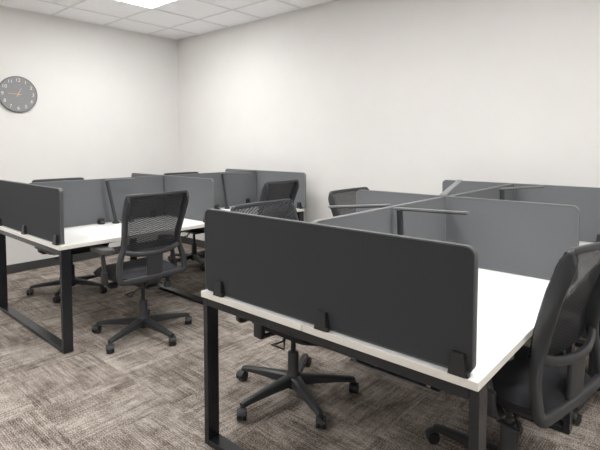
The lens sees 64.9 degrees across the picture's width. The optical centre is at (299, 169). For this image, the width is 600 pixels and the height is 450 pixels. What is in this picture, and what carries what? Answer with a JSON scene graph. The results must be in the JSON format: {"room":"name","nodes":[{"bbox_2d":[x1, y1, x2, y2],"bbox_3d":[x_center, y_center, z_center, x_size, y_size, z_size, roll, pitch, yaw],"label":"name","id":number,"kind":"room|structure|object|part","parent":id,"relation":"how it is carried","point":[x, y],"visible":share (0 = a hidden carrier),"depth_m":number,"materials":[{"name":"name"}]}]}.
{"room":"open-plan office","nodes":[
{"label":"open-plan office","id":0,"kind":"room"},
{"bbox_2d":[0,6,178,264],"bbox_3d":[-4.453,-0.228,3.728,0.100,2.890,8.345,3,4,41],"label":"wall","id":1,"kind":"structure","parent":0,"point":[107,104],"depth_m":5.72,"materials":[{"name":"paint"}]},
{"bbox_2d":[0,76,36,111],"bbox_3d":[-3.083,-0.820,5.157,0.035,0.392,0.392,3,4,41],"label":"wall clock","id":2,"kind":"object","parent":1,"relation":"attached to","point":[17,93],"visible":1,"depth_m":5.15,"materials":[{"name":"grey plastic"}]},
{"bbox_2d":[7,246,119,273],"bbox_3d":[-4.412,1.168,3.765,0.008,0.098,8.145,3,4,41],"label":"baseboard","id":3,"kind":"structure","parent":1,"relation":"attached to","point":[25,266],"depth_m":5.44,"materials":[{"name":"grey rubber"}]},
{"bbox_2d":[0,0,332,39],"bbox_3d":[-1.046,-1.565,0.667,9.160,0.100,8.345,3,4,41],"label":"ceiling","id":4,"kind":"structure","parent":0,"point":[189,8],"depth_m":5.28,"materials":[{"name":"tile"}]},
{"bbox_2d":[118,0,174,8],"bbox_3d":[-1.575,-1.719,4.689,0.586,0.009,0.586,3,4,41],"label":"recessed light","id":5,"kind":"object","parent":4,"relation":"in","point":[151,4],"visible":1,"depth_m":4.89,"materials":[{"name":"white plastic"}]},
{"bbox_2d":[0,0,337,40],"bbox_3d":[-1.046,-1.511,0.670,8.960,0.006,8.145,3,4,41],"label":"grid","id":6,"kind":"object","parent":4,"relation":"attached to","point":[72,6],"depth_m":5.34,"materials":[{"name":"white metal"}]},
{"bbox_2d":[0,243,599,449],"bbox_3d":[-1.046,1.421,0.823,9.160,0.100,8.345,3,4,41],"label":"floor","id":7,"kind":"structure","parent":0,"point":[148,393],"depth_m":2.70,"materials":[{"name":"carpet"}]},
{"bbox_2d":[26,177,108,302],"bbox_3d":[-2.223,0.635,4.567,0.732,1.077,0.728,3,4,41],"label":"office chair","id":8,"kind":"object","parent":7,"relation":"on","point":[79,280],"visible":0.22,"depth_m":4.49,"materials":[{"name":"grey plastic"}]},
{"bbox_3d":[-2.351,0.409,4.656,0.158,0.635,0.559,3,4,41],"label":"backrest frame","id":9,"kind":"part","parent":8,"relation":"part of","materials":[{"name":"plastic"}]},
{"bbox_3d":[-2.337,0.321,4.639,0.134,0.427,0.486,3,4,41],"label":"backrest","id":10,"kind":"part","parent":8,"relation":"part of","materials":[{"name":"black plastic"}]},
{"bbox_3d":[-2.145,0.706,4.490,0.510,0.091,0.505,3,4,41],"label":"seat","id":11,"kind":"part","parent":8,"relation":"part of","materials":[{"name":"fabric"}]},
{"bbox_2d":[90,190,191,353],"bbox_3d":[-1.155,0.691,3.499,0.718,1.077,0.729,3,4,41],"label":"office chair","id":12,"kind":"object","parent":7,"relation":"on","point":[152,223],"visible":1,"depth_m":3.39,"materials":[{"name":"grey plastic"}]},
{"bbox_3d":[-1.323,0.708,3.382,0.097,0.267,0.192,3,4,41],"label":"armrest","id":13,"kind":"part","parent":12,"relation":"part of","materials":[{"name":"grey plastic"}]},
{"bbox_3d":[-1.184,0.871,3.370,0.098,0.056,0.104,3,4,41],"label":"lever","id":14,"kind":"part","parent":12,"relation":"part of","materials":[{"name":"grey plastic"}]},
{"bbox_3d":[-1.235,0.754,3.568,0.510,0.091,0.505,3,4,41],"label":"seat","id":15,"kind":"part","parent":12,"relation":"part of","materials":[{"name":"fabric"}]},
{"bbox_3d":[-1.043,0.386,3.380,0.134,0.427,0.486,3,4,41],"label":"backrest","id":16,"kind":"part","parent":12,"relation":"part of","materials":[{"name":"black fabric"}]},
{"bbox_3d":[-1.029,0.476,3.372,0.159,0.635,0.559,3,4,41],"label":"backrest frame","id":17,"kind":"part","parent":12,"relation":"part of","materials":[{"name":"plastic"}]},
{"bbox_3d":[-0.987,0.836,3.514,0.058,0.072,0.057,3,4,41],"label":"tension knob","id":18,"kind":"part","parent":12,"relation":"part of","materials":[{"name":"grey plastic"}]},
{"bbox_3d":[-1.065,0.693,3.675,0.097,0.267,0.192,3,4,41],"label":"armrest","id":19,"kind":"part","parent":12,"relation":"part of","materials":[{"name":"grey plastic"}]},
{"bbox_2d":[0,206,303,353],"bbox_3d":[-1.275,0.807,4.523,1.332,0.733,2.496,3,4,41],"label":"desk","id":20,"kind":"object","parent":7,"relation":"on","point":[76,238],"visible":0.41,"depth_m":3.50,"materials":[{"name":"white laminate"}]},
{"bbox_3d":[-2.557,0.845,4.048,0.030,0.706,0.066,3,4,41],"label":"leg","id":21,"kind":"part","parent":20,"relation":"part of","materials":[{"name":"black metal"}]},
{"bbox_3d":[-2.068,0.535,3.603,1.269,0.040,0.066,3,4,41],"label":"leg frame","id":22,"kind":"part","parent":20,"relation":"part of","materials":[{"name":"black metal"}]},
{"bbox_2d":[0,180,64,245],"bbox_3d":[-2.078,0.298,3.579,1.293,0.382,0.064,3,4,41],"label":"divider","id":23,"kind":"object","parent":20,"relation":"on","point":[31,209],"visible":1,"depth_m":3.46,"materials":[{"name":"grey fabric"}]},
{"bbox_2d":[34,247,56,254],"bbox_3d":[-1.852,0.560,3.474,0.360,0.080,0.071,3,4,41],"label":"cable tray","id":24,"kind":"object","parent":20,"relation":"on","point":[34,247],"depth_m":3.43,"materials":[{"name":"black metal"}]},
{"bbox_3d":[-1.579,0.890,3.193,0.030,0.706,0.066,3,4,41],"label":"leg","id":25,"kind":"part","parent":20,"relation":"part of","materials":[{"name":"black metal"}]},
{"bbox_2d":[29,176,163,227],"bbox_3d":[-1.701,0.272,4.075,0.064,0.382,1.184,3,4,41],"label":"divider","id":26,"kind":"object","parent":20,"relation":"on","point":[87,201],"visible":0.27,"depth_m":4.02,"materials":[{"name":"grey fabric"}]},
{"bbox_2d":[97,218,104,223],"bbox_3d":[-1.693,0.442,4.020,0.062,0.048,0.060,3,4,41],"label":"power outlet","id":27,"kind":"object","parent":20,"relation":"on","point":[100,220],"visible":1,"depth_m":4.00,"materials":[{"name":"black plastic"}]},
{"bbox_2d":[105,178,133,223],"bbox_3d":[-1.557,0.271,4.089,0.094,0.382,0.269,3,4,41],"label":"desk lamp","id":28,"kind":"object","parent":20,"relation":"on","point":[115,221],"visible":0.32,"depth_m":4.02,"materials":[{"name":"grey metal"}]},
{"bbox_3d":[-1.607,0.269,4.022,0.096,0.354,0.026,-3,4,-45],"label":"post","id":29,"kind":"part","parent":28,"relation":"part of","materials":[{"name":"grey metal"}]},
{"bbox_2d":[131,173,213,221],"bbox_3d":[-1.249,0.250,4.497,1.338,0.382,0.064,3,4,41],"label":"divider","id":30,"kind":"object","parent":20,"relation":"on","point":[200,190],"visible":0.36,"depth_m":4.22,"materials":[{"name":"grey fabric"}]},
{"bbox_2d":[170,170,255,207],"bbox_3d":[-0.893,0.224,4.996,0.064,0.382,1.163,3,4,41],"label":"divider","id":31,"kind":"object","parent":20,"relation":"on","point":[240,188],"visible":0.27,"depth_m":5.17,"materials":[{"name":"grey fabric"}]},
{"bbox_2d":[220,173,250,208],"bbox_3d":[-0.666,0.225,4.949,0.328,0.384,0.098,0,3,4],"label":"desk lamp","id":32,"kind":"object","parent":20,"relation":"on","point":[222,175],"visible":1,"depth_m":4.93,"materials":[{"name":"grey metal"}]},
{"bbox_3d":[-0.791,0.220,4.952,0.093,0.356,0.030,-3,4,-44],"label":"post","id":33,"kind":"part","parent":32,"relation":"part of","materials":[{"name":"grey metal"}]},
{"bbox_2d":[225,169,305,208],"bbox_3d":[-0.428,0.203,5.381,1.285,0.382,0.064,3,4,41],"label":"divider","id":34,"kind":"object","parent":20,"relation":"on","point":[262,176],"visible":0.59,"depth_m":5.16,"materials":[{"name":"grey fabric"}]},
{"bbox_3d":[0.007,0.796,4.999,0.030,0.706,0.066,3,4,41],"label":"leg","id":35,"kind":"part","parent":20,"relation":"part of","materials":[{"name":"black metal"}]},
{"bbox_2d":[164,172,204,270],"bbox_3d":[-1.273,0.584,5.544,0.752,1.077,0.701,3,4,41],"label":"office chair","id":36,"kind":"object","parent":7,"relation":"on","point":[194,255],"visible":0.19,"depth_m":5.54,"materials":[{"name":"grey plastic"}]},
{"bbox_3d":[-1.394,0.356,5.678,0.158,0.635,0.559,3,4,41],"label":"backrest frame","id":37,"kind":"part","parent":36,"relation":"part of","materials":[{"name":"plastic"}]},
{"bbox_3d":[-1.188,0.652,5.512,0.510,0.091,0.505,3,4,41],"label":"seat","id":38,"kind":"part","parent":36,"relation":"part of","materials":[{"name":"fabric"}]},
{"bbox_2d":[259,179,298,201],"bbox_3d":[-0.356,0.632,4.622,0.723,1.077,0.726,2,4,36],"label":"office chair","id":39,"kind":"object","parent":7,"relation":"on","point":[286,189],"visible":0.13,"depth_m":4.46,"materials":[{"name":"black fabric"}]},
{"bbox_2d":[230,199,358,428],"bbox_3d":[-0.059,0.736,2.628,0.715,1.077,0.741,3,4,41],"label":"office chair","id":40,"kind":"object","parent":7,"relation":"on","point":[294,378],"visible":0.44,"depth_m":2.64,"materials":[{"name":"grey plastic"}]},
{"bbox_3d":[-0.180,0.509,2.748,0.158,0.635,0.559,3,4,41],"label":"backrest frame","id":41,"kind":"part","parent":40,"relation":"part of","materials":[{"name":"plastic"}]},
{"bbox_3d":[-0.166,0.420,2.732,0.134,0.427,0.486,3,4,41],"label":"backrest","id":42,"kind":"part","parent":40,"relation":"part of","materials":[{"name":"black fabric"}]},
{"bbox_3d":[-0.144,0.756,2.469,0.097,0.267,0.192,3,4,41],"label":"armrest","id":43,"kind":"part","parent":40,"relation":"part of","materials":[{"name":"grey plastic"}]},
{"bbox_3d":[-0.084,0.915,2.527,0.098,0.056,0.104,3,4,41],"label":"lever","id":44,"kind":"part","parent":40,"relation":"part of","materials":[{"name":"grey plastic"}]},
{"bbox_3d":[0.026,0.805,2.583,0.510,0.091,0.505,3,4,41],"label":"seat","id":45,"kind":"part","parent":40,"relation":"part of","materials":[{"name":"fabric"}]},
{"bbox_2d":[328,187,368,216],"bbox_3d":[0.565,0.692,3.472,0.730,1.077,0.712,3,4,41],"label":"office chair","id":46,"kind":"object","parent":7,"relation":"on","point":[342,196],"visible":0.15,"depth_m":3.48,"materials":[{"name":"black fabric"}]},
{"bbox_2d":[201,241,592,449],"bbox_3d":[0.838,0.902,2.708,1.284,0.733,2.470,3,4,41],"label":"desk","id":47,"kind":"object","parent":7,"relation":"on","point":[508,307],"visible":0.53,"depth_m":1.80,"materials":[{"name":"white laminate"}]},
{"bbox_3d":[-0.418,0.941,2.227,0.030,0.706,0.066,3,4,41],"label":"leg","id":48,"kind":"part","parent":47,"relation":"part of","materials":[{"name":"black metal"}]},
{"bbox_3d":[0.053,0.629,1.798,1.221,0.040,0.066,3,4,41],"label":"leg frame","id":49,"kind":"part","parent":47,"relation":"part of","materials":[{"name":"black metal"}]},
{"bbox_2d":[204,208,477,378],"bbox_3d":[0.037,0.392,1.780,1.255,0.382,0.064,3,4,41],"label":"divider","id":50,"kind":"object","parent":47,"relation":"on","point":[415,297],"visible":1,"depth_m":1.63,"materials":[{"name":"grey fabric"}]},
{"bbox_2d":[328,204,390,208],"bbox_3d":[0.284,0.363,2.286,0.318,0.386,0.060,-1,3,-12],"label":"desk lamp","id":51,"kind":"object","parent":47,"relation":"on","point":[367,205],"visible":0.3,"depth_m":2.25,"materials":[{"name":"grey metal"}]},
{"bbox_2d":[312,197,445,240],"bbox_3d":[0.433,0.367,2.250,0.064,0.382,1.174,3,4,41],"label":"divider","id":52,"kind":"object","parent":47,"relation":"on","point":[425,225],"visible":0.27,"depth_m":2.34,"materials":[{"name":"grey fabric"}]},
{"bbox_3d":[0.432,0.366,2.252,0.022,0.379,1.174,3,4,41],"label":"edge trim","id":53,"kind":"part","parent":52,"relation":"part of","materials":[{"name":"grey plastic"}]},
{"bbox_2d":[349,358,441,393],"bbox_3d":[0.330,0.657,1.615,0.345,0.080,0.071,3,4,41],"label":"cable tray","id":54,"kind":"object","parent":47,"relation":"on","point":[367,365],"depth_m":1.58,"materials":[{"name":"black metal"}]},
{"bbox_2d":[393,207,468,234],"bbox_3d":[0.581,0.372,2.127,0.338,0.385,0.060,2,4,34],"label":"desk lamp","id":55,"kind":"object","parent":47,"relation":"on","point":[400,227],"visible":0.42,"depth_m":2.16,"materials":[{"name":"grey metal"}]},
{"bbox_3d":[0.472,0.364,2.201,0.047,0.350,0.027,3,4,41],"label":"post","id":56,"kind":"part","parent":55,"relation":"part of","materials":[{"name":"grey metal"}]},
{"bbox_2d":[440,180,462,195],"bbox_3d":[1.067,0.300,3.205,0.120,0.417,0.594,2,3,29],"label":"desk lamp","id":57,"kind":"object","parent":47,"relation":"on","point":[450,188],"visible":0.25,"depth_m":3.18,"materials":[{"name":"grey metal"}]},
{"bbox_2d":[356,189,579,279],"bbox_3d":[0.857,0.344,2.692,1.282,0.382,0.064,3,4,41],"label":"divider","id":58,"kind":"object","parent":47,"relation":"on","point":[530,239],"visible":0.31,"depth_m":2.47,"materials":[{"name":"grey fabric"}]},
{"bbox_3d":[0.524,0.984,1.403,0.030,0.706,0.066,3,4,41],"label":"leg","id":59,"kind":"part","parent":47,"relation":"part of","materials":[{"name":"black metal"}]},
{"bbox_2d":[450,184,514,200],"bbox_3d":[1.239,0.320,3.153,0.064,0.382,1.140,3,4,41],"label":"divider","id":60,"kind":"object","parent":47,"relation":"on","point":[492,192],"visible":0.17,"depth_m":3.20,"materials":[{"name":"grey fabric"}]},
{"bbox_2d":[442,180,599,242],"bbox_3d":[1.650,0.298,3.568,1.203,0.382,0.064,3,4,41],"label":"divider","id":61,"kind":"object","parent":47,"relation":"on","point":[587,199],"visible":0.26,"depth_m":3.34,"materials":[{"name":"grey fabric"}]},
{"bbox_2d":[499,185,544,199],"bbox_3d":[1.511,0.313,3.220,0.434,0.389,0.060,-1,3,-26],"label":"desk lamp","id":62,"kind":"object","parent":47,"relation":"on","point":[501,190],"visible":0.34,"depth_m":3.15,"materials":[{"name":"grey metal"}]},
{"bbox_3d":[1.347,0.311,3.142,0.039,0.358,0.030,-1,3,-20],"label":"post","id":63,"kind":"part","parent":62,"relation":"part of","materials":[{"name":"grey metal"}]},
{"bbox_3d":[1.318,0.936,2.308,0.030,0.706,0.066,3,4,41],"label":"leg","id":64,"kind":"part","parent":47,"relation":"part of","materials":[{"name":"black metal"}]},
{"bbox_2d":[425,242,599,449],"bbox_3d":[0.852,0.771,1.963,0.722,1.077,0.744,-2,4,-38],"label":"office chair","id":65,"kind":"object","parent":7,"relation":"on","point":[541,383],"visible":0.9,"depth_m":1.73,"materials":[{"name":"grey plastic"}]},
{"bbox_3d":[0.748,0.792,1.789,0.192,0.267,0.097,-2,4,-38],"label":"armrest","id":66,"kind":"part","parent":65,"relation":"part of","materials":[{"name":"grey plastic"}]},
{"bbox_3d":[0.828,0.952,1.819,0.104,0.056,0.098,-2,4,-38],"label":"lever","id":67,"kind":"part","parent":65,"relation":"part of","materials":[{"name":"grey plastic"}]},
{"bbox_3d":[0.869,0.838,1.956,0.505,0.091,0.510,-2,4,-38],"label":"seat","id":68,"kind":"part","parent":65,"relation":"part of","materials":[{"name":"fabric"}]},
{"bbox_3d":[1.026,0.472,1.734,0.486,0.427,0.134,-2,4,-38],"label":"backrest","id":69,"kind":"part","parent":65,"relation":"part of","materials":[{"name":"black fabric"}]},
{"bbox_3d":[1.037,0.562,1.724,0.559,0.635,0.158,-2,4,-38],"label":"backrest frame","id":70,"kind":"part","parent":65,"relation":"part of","materials":[{"name":"plastic"}]},
{"bbox_2d":[573,321,599,425],"bbox_3d":[1.620,0.738,2.601,0.725,1.077,0.728,2,4,35],"label":"office chair","id":71,"kind":"object","parent":7,"relation":"on","point":[577,417],"visible":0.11,"depth_m":2.42,"materials":[{"name":"grey plastic"}]},
{"bbox_2d":[178,0,599,240],"bbox_3d":[1.671,-0.234,3.841,8.960,2.890,0.100,3,4,41],"label":"wall","id":72,"kind":"structure","parent":0,"point":[405,96],"depth_m":4.39,"materials":[{"name":"paint"}]},
{"bbox_2d":[180,236,599,337],"bbox_3d":[1.639,1.163,3.870,8.952,0.098,0.008,3,4,41],"label":"baseboard","id":73,"kind":"structure","parent":72,"relation":"attached to","point":[200,243],"depth_m":6.62,"materials":[{"name":"grey rubber"}]}
]}

